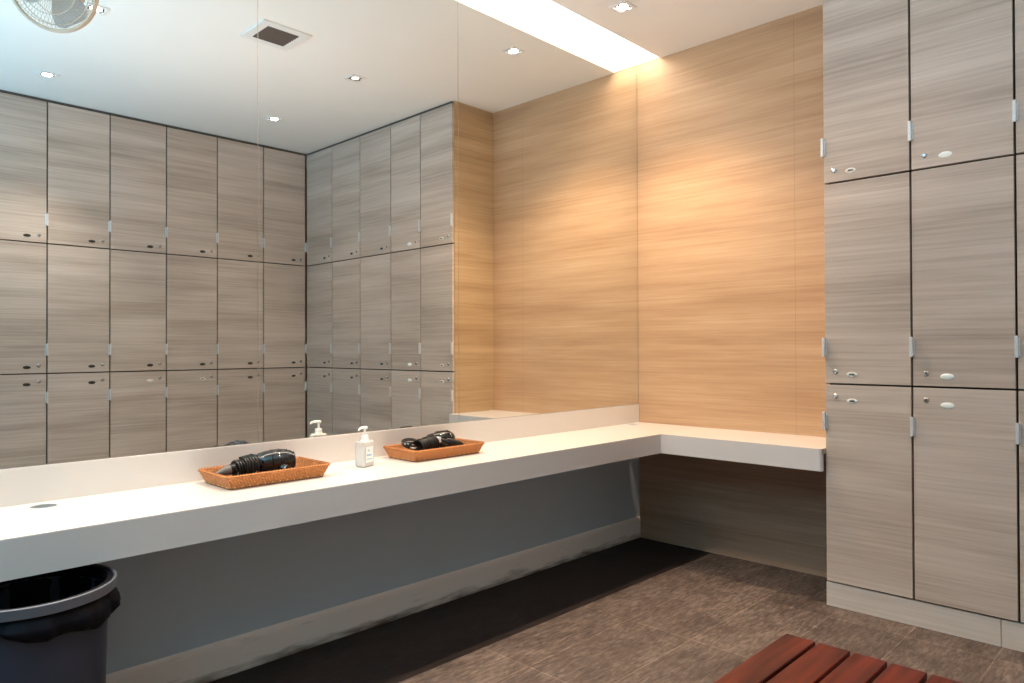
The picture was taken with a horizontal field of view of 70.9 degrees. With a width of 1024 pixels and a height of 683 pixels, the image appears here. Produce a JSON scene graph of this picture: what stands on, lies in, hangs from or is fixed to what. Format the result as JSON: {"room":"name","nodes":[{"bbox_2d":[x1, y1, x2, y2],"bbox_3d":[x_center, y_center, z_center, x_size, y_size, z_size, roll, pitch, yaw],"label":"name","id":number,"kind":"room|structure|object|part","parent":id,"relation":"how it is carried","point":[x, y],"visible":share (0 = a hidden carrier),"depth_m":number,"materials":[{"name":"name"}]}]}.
{"room":"changing room","nodes":[
{"label":"changing room","id":0,"kind":"room"},
{"bbox_2d":[0,404,638,673],"bbox_3d":[-1.429,-0.311,2.205,0.100,2.979,6.200,-1,-1,44],"label":"wall","id":1,"kind":"structure","parent":0,"point":[173,601],"depth_m":2.86,"materials":[{"name":"grey paint"}]},
{"bbox_2d":[0,0,257,468],"bbox_3d":[-1.446,-0.715,2.125,0.007,2.168,1.459,-1,-1,44],"label":"wall mirror","id":2,"kind":"object","parent":1,"relation":"attached to","point":[129,128],"visible":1,"depth_m":2.32,"materials":[{"name":"clear glass"}]},
{"bbox_2d":[0,404,638,506],"bbox_3d":[-1.180,0.425,2.377,0.005,0.108,5.599,-1,-1,44],"label":"backsplash","id":3,"kind":"structure","parent":1,"relation":"attached to","point":[32,484],"depth_m":2.51,"materials":[{"name":"white stone"}]},
{"bbox_2d":[258,0,458,442],"bbox_3d":[-0.594,-0.710,3.000,0.007,2.168,0.982,-1,-1,44],"label":"wall mirror","id":4,"kind":"object","parent":1,"relation":"attached to","point":[358,209],"visible":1,"depth_m":2.95,"materials":[{"name":"clear glass"}]},
{"bbox_2d":[106,516,639,682],"bbox_3d":[-1.385,1.114,2.154,0.010,0.128,6.199,-1,-1,44],"label":"baseboard","id":5,"kind":"structure","parent":1,"relation":"attached to","point":[207,663],"depth_m":2.92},
{"bbox_2d":[0,404,825,581],"bbox_3d":[-0.729,0.470,1.938,1.262,0.208,5.599,-1,-1,44],"label":"countertop","id":6,"kind":"structure","parent":1,"relation":"attached to","point":[61,516],"depth_m":2.42,"materials":[{"name":"stone"}]},
{"bbox_2d":[197,456,329,489],"bbox_3d":[-0.855,0.454,2.498,0.238,0.049,0.386,-1,-1,44],"label":"wicker tray","id":7,"kind":"object","parent":6,"relation":"on","point":[305,468],"visible":0.7,"depth_m":2.42,"materials":[{"name":"wicker"}]},
{"bbox_2d":[216,448,295,475],"bbox_3d":[-0.879,0.421,2.468,0.272,0.092,0.111,0,-1,-36],"label":"hair dryer","id":8,"kind":"object","parent":7,"relation":"in","point":[274,459],"visible":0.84,"depth_m":2.47,"materials":[{"name":"black plastic"}]},
{"bbox_3d":[-0.908,0.424,2.454,0.049,0.047,0.122,-1,-1,44],"label":"handle","id":9,"kind":"part","parent":8,"relation":"part of","materials":[{"name":"black plastic"}]},
{"bbox_3d":[-0.891,0.426,2.457,0.103,0.082,0.134,-1,-1,44],"label":"cord","id":10,"kind":"part","parent":8,"relation":"part of","materials":[{"name":"black plastic"}]},
{"bbox_2d":[355,426,373,466],"bbox_3d":[-0.568,0.403,2.767,0.049,0.154,0.069,0,-1,30],"label":"pump bottle","id":11,"kind":"object","parent":6,"relation":"on","point":[364,448],"visible":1,"depth_m":2.75,"materials":[{"name":"white plastic"}]},
{"bbox_2d":[383,438,484,461],"bbox_3d":[-0.327,0.457,3.052,0.228,0.049,0.393,-1,-1,44],"label":"wicker tray","id":12,"kind":"object","parent":6,"relation":"on","point":[394,451],"visible":0.82,"depth_m":2.96,"materials":[{"name":"wicker"}]},
{"bbox_2d":[401,430,462,450],"bbox_3d":[-0.343,0.432,3.030,0.115,0.098,0.303,-1,-1,44],"label":"hair dryer","id":13,"kind":"object","parent":12,"relation":"in","point":[444,438],"visible":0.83,"depth_m":3.00,"materials":[{"name":"black plastic"}]},
{"bbox_3d":[-0.343,0.436,3.019,0.099,0.090,0.272,-1,-1,44],"label":"cord","id":14,"kind":"part","parent":13,"relation":"part of","materials":[{"name":"black plastic"}]},
{"bbox_3d":[-0.265,0.436,3.084,0.117,0.056,0.042,0,-1,-29],"label":"handle","id":15,"kind":"part","parent":13,"relation":"part of","materials":[{"name":"black plastic"}]},
{"bbox_2d":[458,0,638,421],"bbox_3d":[0.257,-0.706,3.874,0.007,2.168,1.458,-1,-1,44],"label":"wall mirror","id":16,"kind":"object","parent":1,"relation":"attached to","point":[548,198],"visible":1,"depth_m":3.77,"materials":[{"name":"clear glass"}]},
{"bbox_2d":[537,0,641,50],"bbox_3d":[-1.271,-1.793,2.192,0.162,0.016,5.990,-1,-1,44],"label":"light","id":17,"kind":"object","parent":1,"relation":"attached to","point":[549,3],"visible":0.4,"depth_m":4.03,"materials":[{"name":"white plastic"}]},
{"bbox_2d":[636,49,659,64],"bbox_3d":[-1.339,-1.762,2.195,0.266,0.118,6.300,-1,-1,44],"label":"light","id":18,"kind":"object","parent":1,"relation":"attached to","point":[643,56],"depth_m":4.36,"materials":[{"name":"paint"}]},
{"bbox_2d":[208,537,1023,682],"bbox_3d":[-0.042,1.213,0.916,3.860,0.100,6.300,-1,-1,44],"label":"floor","id":19,"kind":"structure","parent":0,"point":[639,610],"depth_m":2.90,"materials":[{"name":"tile"}]},
{"bbox_2d":[0,564,120,682],"bbox_3d":[-1.181,0.885,1.765,0.395,0.577,0.394,0,-1,27],"label":"waste bin","id":20,"kind":"object","parent":19,"relation":"on","point":[54,625],"visible":0.88,"depth_m":1.69,"materials":[{"name":"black plastic"}]},
{"bbox_2d":[714,634,961,682],"bbox_3d":[0.403,0.964,1.266,0.419,0.400,1.350,-1,-1,44],"label":"slatted bench","id":21,"kind":"object","parent":19,"relation":"on","point":[790,658],"visible":1,"depth_m":1.69,"materials":[{"name":"red wood"}]},
{"bbox_2d":[827,581,1023,651],"bbox_3d":[2.115,1.117,2.539,1.964,0.104,0.014,-1,-1,44],"label":"trim","id":22,"kind":"structure","parent":19,"relation":"on","point":[1008,634],"depth_m":2.93,"materials":[{"name":"laminate"}]},
{"bbox_2d":[822,384,914,598],"bbox_3d":[1.640,0.628,3.213,0.360,0.879,0.355,-1,-1,44],"label":"locker","id":23,"kind":"object","parent":22,"relation":"on","point":[870,445],"visible":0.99,"depth_m":3.08,"materials":[{"name":"laminate"}]},
{"bbox_3d":[1.398,0.354,3.213,0.017,0.080,0.015,-1,-1,44],"label":"pull handle","id":24,"kind":"part","parent":23,"relation":"part of","materials":[{"name":"metal"}]},
{"bbox_3d":[1.484,0.260,3.139,0.045,0.021,0.003,-1,-1,44],"label":"number plate","id":25,"kind":"part","parent":23,"relation":"part of","materials":[{"name":"silver metal"}]},
{"bbox_2d":[822,172,912,385],"bbox_3d":[1.637,-0.259,3.221,0.360,0.892,0.355,-1,-1,44],"label":"locker","id":26,"kind":"object","parent":23,"relation":"on","point":[868,222],"visible":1,"depth_m":3.10,"materials":[{"name":"laminate"}]},
{"bbox_3d":[1.397,0.025,3.216,0.017,0.083,0.015,-1,-1,44],"label":"pull handle","id":27,"kind":"part","parent":26,"relation":"part of","materials":[{"name":"metal"}]},
{"bbox_3d":[1.484,0.144,3.140,0.045,0.021,0.003,-1,-1,44],"label":"number plate","id":28,"kind":"part","parent":26,"relation":"part of","materials":[{"name":"silver metal"}]},
{"bbox_2d":[820,0,911,184],"bbox_3d":[1.634,-1.195,3.229,0.360,0.978,0.355,-1,-1,44],"label":"locker","id":29,"kind":"object","parent":26,"relation":"on","point":[867,55],"visible":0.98,"depth_m":3.10,"materials":[{"name":"laminate"}]},
{"bbox_3d":[1.393,-0.868,3.224,0.017,0.083,0.015,-1,-1,44],"label":"pull handle","id":30,"kind":"part","parent":29,"relation":"part of","materials":[{"name":"metal"}]},
{"bbox_3d":[1.481,-0.750,3.148,0.045,0.021,0.003,-1,-1,44],"label":"number plate","id":31,"kind":"part","parent":29,"relation":"part of","materials":[{"name":"silver metal"}]},
{"bbox_2d":[910,386,1020,621],"bbox_3d":[1.896,0.625,2.964,0.364,0.879,0.355,-1,-1,44],"label":"locker","id":32,"kind":"object","parent":22,"relation":"on","point":[967,513],"visible":1,"depth_m":2.83,"materials":[{"name":"laminate"}]},
{"bbox_3d":[1.652,0.351,2.966,0.017,0.080,0.015,-1,-1,44],"label":"pull handle","id":33,"kind":"part","parent":32,"relation":"part of","materials":[{"name":"metal"}]},
{"bbox_3d":[1.746,0.257,2.884,0.049,0.024,0.003,-1,-1,44],"label":"number plate","id":34,"kind":"part","parent":32,"relation":"part of","materials":[{"name":"white plastic"}]},
{"bbox_2d":[909,156,1017,388],"bbox_3d":[1.893,-0.262,2.971,0.364,0.892,0.355,-1,-1,44],"label":"locker","id":35,"kind":"object","parent":32,"relation":"on","point":[964,216],"visible":1,"depth_m":2.84,"materials":[{"name":"laminate"}]},
{"bbox_3d":[1.651,0.022,2.968,0.017,0.083,0.015,-1,-1,44],"label":"pull handle","id":36,"kind":"part","parent":35,"relation":"part of","materials":[{"name":"metal"}]},
{"bbox_3d":[1.745,0.141,2.885,0.049,0.024,0.003,-1,-1,44],"label":"number plate","id":37,"kind":"part","parent":35,"relation":"part of","materials":[{"name":"white plastic"}]},
{"bbox_2d":[908,0,1015,171],"bbox_3d":[1.890,-1.198,2.980,0.364,0.978,0.355,-1,-1,44],"label":"locker","id":38,"kind":"object","parent":35,"relation":"on","point":[963,92],"visible":0.99,"depth_m":2.86,"materials":[{"name":"laminate"}]},
{"bbox_3d":[1.648,-0.871,2.976,0.017,0.083,0.015,-1,-1,44],"label":"pull handle","id":39,"kind":"part","parent":38,"relation":"part of","materials":[{"name":"metal"}]},
{"bbox_3d":[1.742,-0.753,2.893,0.049,0.024,0.003,-1,-1,44],"label":"number plate","id":40,"kind":"part","parent":38,"relation":"part of","materials":[{"name":"white plastic"}]},
{"bbox_2d":[1015,389,1023,622],"bbox_3d":[2.173,0.622,2.694,0.417,0.879,0.355,-1,-1,44],"label":"locker","id":41,"kind":"object","parent":22,"relation":"on","point":[1019,427],"visible":1,"depth_m":2.71,"materials":[{"name":"laminate"}]},
{"bbox_3d":[1.910,0.348,2.714,0.017,0.080,0.015,-1,-1,44],"label":"pull handle","id":42,"kind":"part","parent":41,"relation":"part of","materials":[{"name":"metal"}]},
{"bbox_2d":[1014,154,1023,389],"bbox_3d":[2.170,-0.265,2.702,0.417,0.892,0.355,-1,-1,44],"label":"locker","id":43,"kind":"object","parent":41,"relation":"on","point":[1018,340],"visible":1,"depth_m":2.72,"materials":[{"name":"laminate"}]},
{"bbox_3d":[1.909,0.019,2.717,0.017,0.083,0.015,-1,-1,44],"label":"pull handle","id":44,"kind":"part","parent":43,"relation":"part of","materials":[{"name":"metal"}]},
{"bbox_2d":[1012,0,1023,154],"bbox_3d":[2.167,-1.201,2.710,0.417,0.978,0.355,-1,-1,44],"label":"locker","id":45,"kind":"object","parent":43,"relation":"on","point":[1018,103],"visible":1,"depth_m":2.72,"materials":[{"name":"laminate"}]},
{"bbox_3d":[1.906,-0.874,2.725,0.017,0.083,0.015,-1,-1,44],"label":"pull handle","id":46,"kind":"part","parent":45,"relation":"part of","materials":[{"name":"metal"}]},
{"bbox_3d":[2.068,0.622,2.583,0.405,0.872,0.019,-1,-1,44],"label":"door","id":47,"kind":"part","parent":41,"relation":"part of","materials":[{"name":"laminate"}]},
{"bbox_2d":[550,0,822,57],"bbox_3d":[0.044,-1.777,0.849,3.594,0.120,6.300,-1,-1,44],"label":"ceiling","id":48,"kind":"structure","parent":0,"point":[662,28],"depth_m":3.75,"materials":[{"name":"paint"}]},
{"bbox_2d":[608,0,636,13],"bbox_3d":[0.559,-1.690,3.640,0.104,0.009,0.104,-1,-1,44],"label":"recessed light","id":49,"kind":"object","parent":48,"relation":"in","point":[623,6],"visible":1,"depth_m":3.64,"materials":[{"name":"white metal"}]},
{"bbox_2d":[637,4,825,515],"bbox_3d":[2.080,-0.314,3.186,3.760,2.979,0.100,-1,-1,44],"label":"wall","id":50,"kind":"structure","parent":0,"point":[730,128],"depth_m":3.94,"materials":[{"name":"laminate"}]},
{"bbox_2d":[640,453,826,577],"bbox_3d":[1.228,0.850,3.936,1.252,0.670,0.003,-1,-1,44],"label":"wall panel","id":51,"kind":"object","parent":50,"relation":"attached to","point":[775,516],"depth_m":3.93,"materials":[{"name":"laminate"}]}
]}

